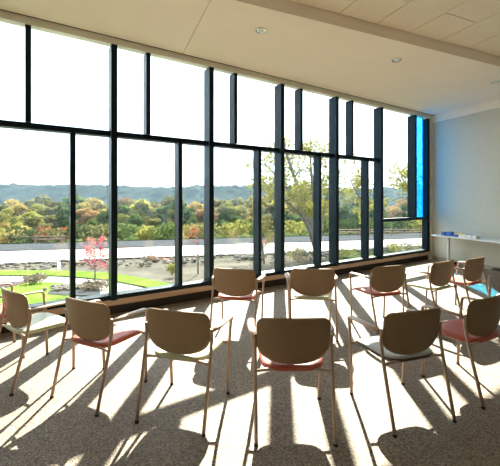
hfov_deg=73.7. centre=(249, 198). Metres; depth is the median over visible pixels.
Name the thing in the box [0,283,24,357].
armchair
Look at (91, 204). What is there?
deciduous tree
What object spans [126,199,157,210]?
deciduous tree
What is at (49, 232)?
shrub
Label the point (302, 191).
tree
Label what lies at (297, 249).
clump
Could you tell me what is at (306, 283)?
armchair
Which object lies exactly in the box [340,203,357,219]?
deciduous tree
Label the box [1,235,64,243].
rail fence
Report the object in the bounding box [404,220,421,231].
shrub
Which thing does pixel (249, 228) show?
shrub
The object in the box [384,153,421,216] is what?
slender tree
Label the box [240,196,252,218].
deciduous tree
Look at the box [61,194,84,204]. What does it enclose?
deciduous tree
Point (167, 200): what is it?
deciduous tree
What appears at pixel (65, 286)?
gravel bed
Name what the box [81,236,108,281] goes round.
sapling
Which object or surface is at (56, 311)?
trim
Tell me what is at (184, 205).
deciduous tree
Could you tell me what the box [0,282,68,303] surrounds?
lawn
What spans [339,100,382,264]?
window
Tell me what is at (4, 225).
deciduous tree
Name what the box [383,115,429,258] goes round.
window
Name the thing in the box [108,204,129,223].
deciduous tree
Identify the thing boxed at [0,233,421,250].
road
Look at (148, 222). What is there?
deciduous tree
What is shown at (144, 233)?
shrub
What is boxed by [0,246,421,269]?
riprap
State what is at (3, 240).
shrub
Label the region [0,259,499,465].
floor
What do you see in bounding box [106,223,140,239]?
shrub
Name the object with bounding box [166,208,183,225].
deciduous tree
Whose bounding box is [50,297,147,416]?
armchair
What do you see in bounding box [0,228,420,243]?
verge
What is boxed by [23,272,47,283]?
clump
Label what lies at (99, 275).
lawn
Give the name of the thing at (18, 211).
deciduous tree
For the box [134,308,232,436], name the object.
armchair
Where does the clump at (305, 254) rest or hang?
on the ground at (157, 271)
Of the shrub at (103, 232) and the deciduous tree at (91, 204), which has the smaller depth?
the shrub at (103, 232)
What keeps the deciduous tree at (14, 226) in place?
on the ground at (157, 271)
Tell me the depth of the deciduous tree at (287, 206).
81.04 m
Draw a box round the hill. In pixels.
[0,183,421,208]
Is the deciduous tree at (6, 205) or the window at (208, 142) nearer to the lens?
the window at (208, 142)
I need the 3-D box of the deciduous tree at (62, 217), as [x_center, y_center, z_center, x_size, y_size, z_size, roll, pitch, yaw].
[-28.140,4.024,51.241,3.895,4.066,3.595,0,0,-11]
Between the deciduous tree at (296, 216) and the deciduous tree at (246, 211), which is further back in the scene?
the deciduous tree at (246, 211)
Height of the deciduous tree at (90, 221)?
2.298 m
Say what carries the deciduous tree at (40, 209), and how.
on the ground at (157, 271)
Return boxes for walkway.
[0,275,141,296]
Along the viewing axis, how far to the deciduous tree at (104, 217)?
51.83 m
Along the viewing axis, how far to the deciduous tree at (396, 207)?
83.99 m
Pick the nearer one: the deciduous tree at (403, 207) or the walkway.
the walkway
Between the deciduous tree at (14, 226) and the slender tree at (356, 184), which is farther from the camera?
the deciduous tree at (14, 226)
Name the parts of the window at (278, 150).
rail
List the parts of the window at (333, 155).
rail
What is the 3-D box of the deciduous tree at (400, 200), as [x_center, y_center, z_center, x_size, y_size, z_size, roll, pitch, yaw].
[47.649,4.791,105.929,7.582,9.737,8.767,0,0,14]
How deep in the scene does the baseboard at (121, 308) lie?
5.30 m
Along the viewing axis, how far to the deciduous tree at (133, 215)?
52.56 m
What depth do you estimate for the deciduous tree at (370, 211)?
63.36 m
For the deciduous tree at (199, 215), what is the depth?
58.57 m
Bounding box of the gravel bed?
[43,283,100,290]
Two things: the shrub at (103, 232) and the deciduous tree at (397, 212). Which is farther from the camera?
the deciduous tree at (397, 212)
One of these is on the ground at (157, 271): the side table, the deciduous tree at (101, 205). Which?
the deciduous tree at (101, 205)
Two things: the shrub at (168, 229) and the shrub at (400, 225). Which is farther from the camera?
the shrub at (400, 225)
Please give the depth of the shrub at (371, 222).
30.50 m
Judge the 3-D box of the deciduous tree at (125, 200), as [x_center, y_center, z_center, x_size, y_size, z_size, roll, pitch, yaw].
[-33.850,4.749,94.323,7.028,11.217,8.607,0,0,29]
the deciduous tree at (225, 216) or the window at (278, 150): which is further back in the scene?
the deciduous tree at (225, 216)
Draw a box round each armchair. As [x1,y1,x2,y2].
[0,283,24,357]
[0,287,74,395]
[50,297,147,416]
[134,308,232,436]
[210,268,265,328]
[247,318,337,446]
[285,268,338,341]
[347,307,456,437]
[349,265,410,335]
[402,260,462,318]
[421,294,499,409]
[435,257,488,306]
[488,268,499,296]
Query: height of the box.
0.070 m
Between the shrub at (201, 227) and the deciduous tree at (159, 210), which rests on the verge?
the shrub at (201, 227)
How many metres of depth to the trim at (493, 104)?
7.95 m
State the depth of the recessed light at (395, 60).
5.28 m
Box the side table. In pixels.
[431,234,499,264]
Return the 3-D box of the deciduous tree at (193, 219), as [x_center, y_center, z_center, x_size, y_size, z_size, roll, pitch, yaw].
[-7.324,3.390,41.672,2.061,2.518,1.662,0,0,4]
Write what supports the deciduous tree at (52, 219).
on the ground at (157, 271)
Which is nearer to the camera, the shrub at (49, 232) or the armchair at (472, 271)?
the armchair at (472, 271)
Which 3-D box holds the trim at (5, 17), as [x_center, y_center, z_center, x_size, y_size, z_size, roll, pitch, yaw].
[-0.254,-2.155,5.716,12.100,0.087,0.238,0,0,-32]
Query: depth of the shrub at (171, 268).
8.87 m
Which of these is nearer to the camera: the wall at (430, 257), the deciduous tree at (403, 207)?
the wall at (430, 257)
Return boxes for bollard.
[57,262,60,272]
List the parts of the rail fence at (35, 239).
rail, rail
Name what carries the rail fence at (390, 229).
on the ground at (157, 271)
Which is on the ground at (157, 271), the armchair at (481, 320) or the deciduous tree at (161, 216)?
the deciduous tree at (161, 216)
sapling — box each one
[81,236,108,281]
[184,227,201,273]
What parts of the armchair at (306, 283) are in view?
leg, leg, seat, backrest, leg, leg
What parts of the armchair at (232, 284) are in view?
leg, leg, backrest, seat, leg, armrest, leg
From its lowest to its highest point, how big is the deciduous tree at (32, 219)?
4.433 m
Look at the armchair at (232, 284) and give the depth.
3.85 m
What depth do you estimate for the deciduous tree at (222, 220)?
41.42 m
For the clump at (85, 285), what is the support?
on the gravel path at (78, 291)
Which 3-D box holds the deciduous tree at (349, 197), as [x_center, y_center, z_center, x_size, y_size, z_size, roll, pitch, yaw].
[32.185,4.486,105.114,9.823,10.948,9.874,0,0,5]
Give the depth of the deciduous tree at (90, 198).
90.45 m
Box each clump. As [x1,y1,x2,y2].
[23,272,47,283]
[77,278,108,290]
[141,255,156,261]
[286,247,310,259]
[292,249,312,262]
[339,247,355,257]
[386,243,403,251]
[398,242,420,250]
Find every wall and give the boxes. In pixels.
[422,118,432,259]
[433,108,499,266]
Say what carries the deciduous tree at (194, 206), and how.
on the ground at (157, 271)
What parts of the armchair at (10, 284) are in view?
seat, armrest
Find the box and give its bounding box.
[471,235,479,238]
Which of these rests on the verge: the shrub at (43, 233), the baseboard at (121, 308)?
the shrub at (43, 233)
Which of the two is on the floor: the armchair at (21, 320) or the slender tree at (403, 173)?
the armchair at (21, 320)
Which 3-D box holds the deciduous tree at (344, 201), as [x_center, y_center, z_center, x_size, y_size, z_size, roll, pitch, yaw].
[30.045,4.704,101.772,6.534,9.910,8.433,0,0,-15]
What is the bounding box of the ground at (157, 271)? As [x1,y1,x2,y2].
[0,233,413,287]
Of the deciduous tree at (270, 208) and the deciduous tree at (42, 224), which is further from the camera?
the deciduous tree at (270, 208)
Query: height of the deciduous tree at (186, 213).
4.645 m
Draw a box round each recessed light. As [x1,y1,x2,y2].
[254,27,266,33]
[391,58,401,62]
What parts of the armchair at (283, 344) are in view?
armrest, leg, leg, seat, backrest, leg, armrest, leg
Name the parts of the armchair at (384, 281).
leg, armrest, leg, seat, leg, backrest, leg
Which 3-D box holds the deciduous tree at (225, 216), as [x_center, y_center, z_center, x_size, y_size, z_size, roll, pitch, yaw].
[-4.659,4.242,58.013,2.795,3.836,3.094,0,0,-39]
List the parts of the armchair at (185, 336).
leg, leg, backrest, seat, leg, armrest, leg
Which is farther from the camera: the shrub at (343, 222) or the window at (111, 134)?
the shrub at (343, 222)
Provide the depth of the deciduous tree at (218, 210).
73.77 m
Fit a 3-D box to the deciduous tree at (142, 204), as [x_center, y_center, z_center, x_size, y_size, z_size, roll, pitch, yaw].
[-25.113,4.008,74.018,7.788,8.333,6.167,0,0,-26]
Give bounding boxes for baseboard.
[0,255,427,333]
[433,256,499,269]
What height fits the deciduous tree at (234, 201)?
10.654 m
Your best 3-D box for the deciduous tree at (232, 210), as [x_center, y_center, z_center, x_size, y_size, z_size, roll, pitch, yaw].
[-3.747,4.155,74.829,5.384,7.183,5.803,0,0,-2]
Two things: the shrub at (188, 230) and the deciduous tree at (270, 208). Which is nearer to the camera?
the shrub at (188, 230)
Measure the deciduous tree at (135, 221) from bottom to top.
2.459 m
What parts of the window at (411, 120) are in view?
rail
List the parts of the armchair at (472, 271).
leg, seat, leg, backrest, leg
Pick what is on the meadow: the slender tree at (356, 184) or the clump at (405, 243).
the clump at (405, 243)
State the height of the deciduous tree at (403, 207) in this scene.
6.785 m
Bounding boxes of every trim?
[0,10,432,118]
[3,251,429,322]
[433,99,499,122]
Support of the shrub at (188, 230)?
on the verge
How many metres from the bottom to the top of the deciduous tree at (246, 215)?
3.653 m
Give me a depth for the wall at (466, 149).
7.99 m
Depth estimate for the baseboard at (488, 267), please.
8.20 m
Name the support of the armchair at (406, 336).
on the floor
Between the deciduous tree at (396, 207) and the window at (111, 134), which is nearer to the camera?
the window at (111, 134)
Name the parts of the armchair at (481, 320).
leg, armrest, leg, armrest, seat, leg, backrest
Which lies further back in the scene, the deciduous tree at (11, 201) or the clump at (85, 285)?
the deciduous tree at (11, 201)
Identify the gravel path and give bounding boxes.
[0,281,25,287]
[48,289,99,294]
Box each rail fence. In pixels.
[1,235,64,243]
[328,228,421,235]
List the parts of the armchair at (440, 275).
leg, armrest, leg, seat, leg, backrest, leg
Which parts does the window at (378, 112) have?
rail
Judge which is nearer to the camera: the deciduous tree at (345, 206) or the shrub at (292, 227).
the shrub at (292, 227)
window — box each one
[0,24,116,311]
[117,52,213,298]
[214,73,284,277]
[285,88,338,272]
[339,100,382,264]
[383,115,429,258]
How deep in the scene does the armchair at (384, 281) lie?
4.02 m
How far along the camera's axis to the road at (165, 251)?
15.80 m
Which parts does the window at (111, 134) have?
glass pane, rail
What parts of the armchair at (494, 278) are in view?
leg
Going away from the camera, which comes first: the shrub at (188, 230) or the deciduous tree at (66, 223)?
the shrub at (188, 230)
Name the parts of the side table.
leg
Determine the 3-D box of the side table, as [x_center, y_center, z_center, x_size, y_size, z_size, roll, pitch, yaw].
[5.090,1.236,7.379,0.580,0.728,1.970,0,0,-23]
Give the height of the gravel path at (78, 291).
0.059 m
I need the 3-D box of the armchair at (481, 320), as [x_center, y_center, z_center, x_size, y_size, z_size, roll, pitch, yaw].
[1.899,1.200,2.896,0.639,0.801,0.549,0,0,-27]
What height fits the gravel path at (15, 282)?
0.054 m
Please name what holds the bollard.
on the lawn at (99, 275)
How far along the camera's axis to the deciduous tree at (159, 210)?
74.50 m
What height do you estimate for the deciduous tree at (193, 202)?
9.564 m
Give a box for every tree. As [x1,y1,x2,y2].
[0,203,24,227]
[0,208,23,229]
[0,222,10,231]
[4,198,24,206]
[6,204,28,228]
[7,222,23,234]
[22,211,43,228]
[24,194,52,211]
[28,203,58,223]
[37,222,52,228]
[40,200,62,213]
[43,213,59,234]
[45,203,64,216]
[52,212,78,229]
[57,203,84,220]
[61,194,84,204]
[61,220,68,228]
[76,197,103,204]
[76,199,107,235]
[76,207,100,225]
[86,218,96,237]
[92,204,108,210]
[96,211,108,224]
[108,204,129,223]
[117,197,134,232]
[117,214,129,229]
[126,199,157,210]
[127,198,153,219]
[129,214,142,223]
[129,218,144,236]
[142,207,162,220]
[142,216,160,228]
[155,214,165,232]
[156,205,173,222]
[160,195,182,207]
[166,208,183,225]
[169,200,193,223]
[182,209,197,224]
[184,216,197,228]
[189,201,199,208]
[192,203,215,225]
[195,207,222,226]
[214,205,229,228]
[217,212,230,233]
[218,197,242,208]
[220,219,228,233]
[224,202,244,221]
[229,215,244,230]
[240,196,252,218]
[241,208,248,219]
[242,194,273,263]
[244,214,252,227]
[245,130,360,246]
[245,203,273,220]
[261,195,273,202]
[261,200,273,231]
[261,214,273,229]
[271,202,294,220]
[285,201,298,215]
[285,210,293,228]
[293,214,304,229]
[323,165,390,227]
[339,197,359,209]
[339,208,348,227]
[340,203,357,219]
[341,199,358,206]
[369,208,388,224]
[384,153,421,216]
[385,204,400,213]
[386,206,399,215]
[388,209,402,224]
[396,199,406,205]
[398,204,406,216]
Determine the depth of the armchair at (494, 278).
3.92 m
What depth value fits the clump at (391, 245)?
13.86 m
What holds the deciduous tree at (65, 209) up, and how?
on the ground at (157, 271)
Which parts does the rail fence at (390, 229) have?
rail, rail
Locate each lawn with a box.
[0,270,169,286]
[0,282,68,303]
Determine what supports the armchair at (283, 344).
on the floor
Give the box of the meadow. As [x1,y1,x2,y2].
[339,245,421,259]
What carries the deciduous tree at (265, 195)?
on the ground at (157, 271)
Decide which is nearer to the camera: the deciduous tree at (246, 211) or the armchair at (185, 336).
the armchair at (185, 336)
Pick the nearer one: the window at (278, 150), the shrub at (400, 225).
the window at (278, 150)
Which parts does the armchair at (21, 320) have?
leg, backrest, leg, armrest, seat, leg, armrest, leg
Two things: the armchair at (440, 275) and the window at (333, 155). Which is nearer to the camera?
the armchair at (440, 275)
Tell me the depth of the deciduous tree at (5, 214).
49.12 m
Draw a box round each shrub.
[0,226,33,243]
[3,225,47,242]
[33,226,52,241]
[37,227,68,242]
[62,224,100,240]
[77,223,108,238]
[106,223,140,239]
[134,225,158,239]
[149,221,184,239]
[166,263,174,274]
[182,223,199,237]
[192,222,228,237]
[219,219,250,236]
[239,218,267,235]
[285,220,307,234]
[322,217,328,234]
[339,217,370,233]
[357,218,393,231]
[383,220,418,231]
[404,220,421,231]
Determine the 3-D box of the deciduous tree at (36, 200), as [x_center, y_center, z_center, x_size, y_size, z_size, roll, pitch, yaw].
[-56.047,4.477,87.382,8.472,11.582,9.787,0,0,8]
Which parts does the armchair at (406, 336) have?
leg, armrest, leg, seat, leg, backrest, leg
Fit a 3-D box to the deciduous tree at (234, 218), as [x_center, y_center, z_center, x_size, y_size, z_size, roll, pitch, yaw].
[-2.416,4.579,60.561,3.504,3.547,3.157,0,0,-9]
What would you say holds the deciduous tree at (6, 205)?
on the ground at (157, 271)
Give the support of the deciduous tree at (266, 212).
on the ground at (157, 271)
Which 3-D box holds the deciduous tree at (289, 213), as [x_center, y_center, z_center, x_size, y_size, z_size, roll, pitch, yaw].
[6.972,4.012,78.871,6.648,7.889,6.092,0,0,-19]
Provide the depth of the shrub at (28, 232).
23.68 m
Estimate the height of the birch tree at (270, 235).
2.369 m
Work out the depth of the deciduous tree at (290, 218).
60.42 m
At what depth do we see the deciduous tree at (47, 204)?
84.81 m
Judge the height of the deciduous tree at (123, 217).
3.802 m
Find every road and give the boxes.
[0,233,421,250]
[0,238,421,262]
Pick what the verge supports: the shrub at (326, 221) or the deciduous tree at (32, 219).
the shrub at (326, 221)
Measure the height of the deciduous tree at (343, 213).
4.741 m
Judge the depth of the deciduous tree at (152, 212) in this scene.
73.34 m
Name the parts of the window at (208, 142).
rail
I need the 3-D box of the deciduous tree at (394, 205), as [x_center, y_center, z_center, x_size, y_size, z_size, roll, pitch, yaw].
[38.129,4.644,88.893,4.592,7.094,4.534,0,0,20]
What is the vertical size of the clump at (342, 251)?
0.418 m
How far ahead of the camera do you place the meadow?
13.31 m
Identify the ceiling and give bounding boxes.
[0,0,499,114]
[289,0,499,56]
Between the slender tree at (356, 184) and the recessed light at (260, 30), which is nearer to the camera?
the recessed light at (260, 30)
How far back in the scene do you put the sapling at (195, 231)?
9.33 m
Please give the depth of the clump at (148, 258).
11.61 m
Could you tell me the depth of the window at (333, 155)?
6.81 m
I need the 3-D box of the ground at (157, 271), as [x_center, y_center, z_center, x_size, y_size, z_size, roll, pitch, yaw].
[-28.794,6.995,124.719,332.211,10.070,320.220,0,0,0]
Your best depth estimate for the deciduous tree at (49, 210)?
69.34 m
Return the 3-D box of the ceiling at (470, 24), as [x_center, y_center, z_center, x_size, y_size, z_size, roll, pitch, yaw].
[1.764,-2.365,0.896,11.899,0.020,6.649,0,0,-23]
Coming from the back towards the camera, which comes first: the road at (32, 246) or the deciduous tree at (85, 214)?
the deciduous tree at (85, 214)
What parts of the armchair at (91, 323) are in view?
leg, backrest, leg, leg, seat, armrest, leg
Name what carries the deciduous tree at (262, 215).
on the ground at (157, 271)
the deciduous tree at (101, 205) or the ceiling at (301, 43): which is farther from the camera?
the deciduous tree at (101, 205)
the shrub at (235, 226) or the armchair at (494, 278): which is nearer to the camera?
the armchair at (494, 278)
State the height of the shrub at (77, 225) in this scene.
1.400 m

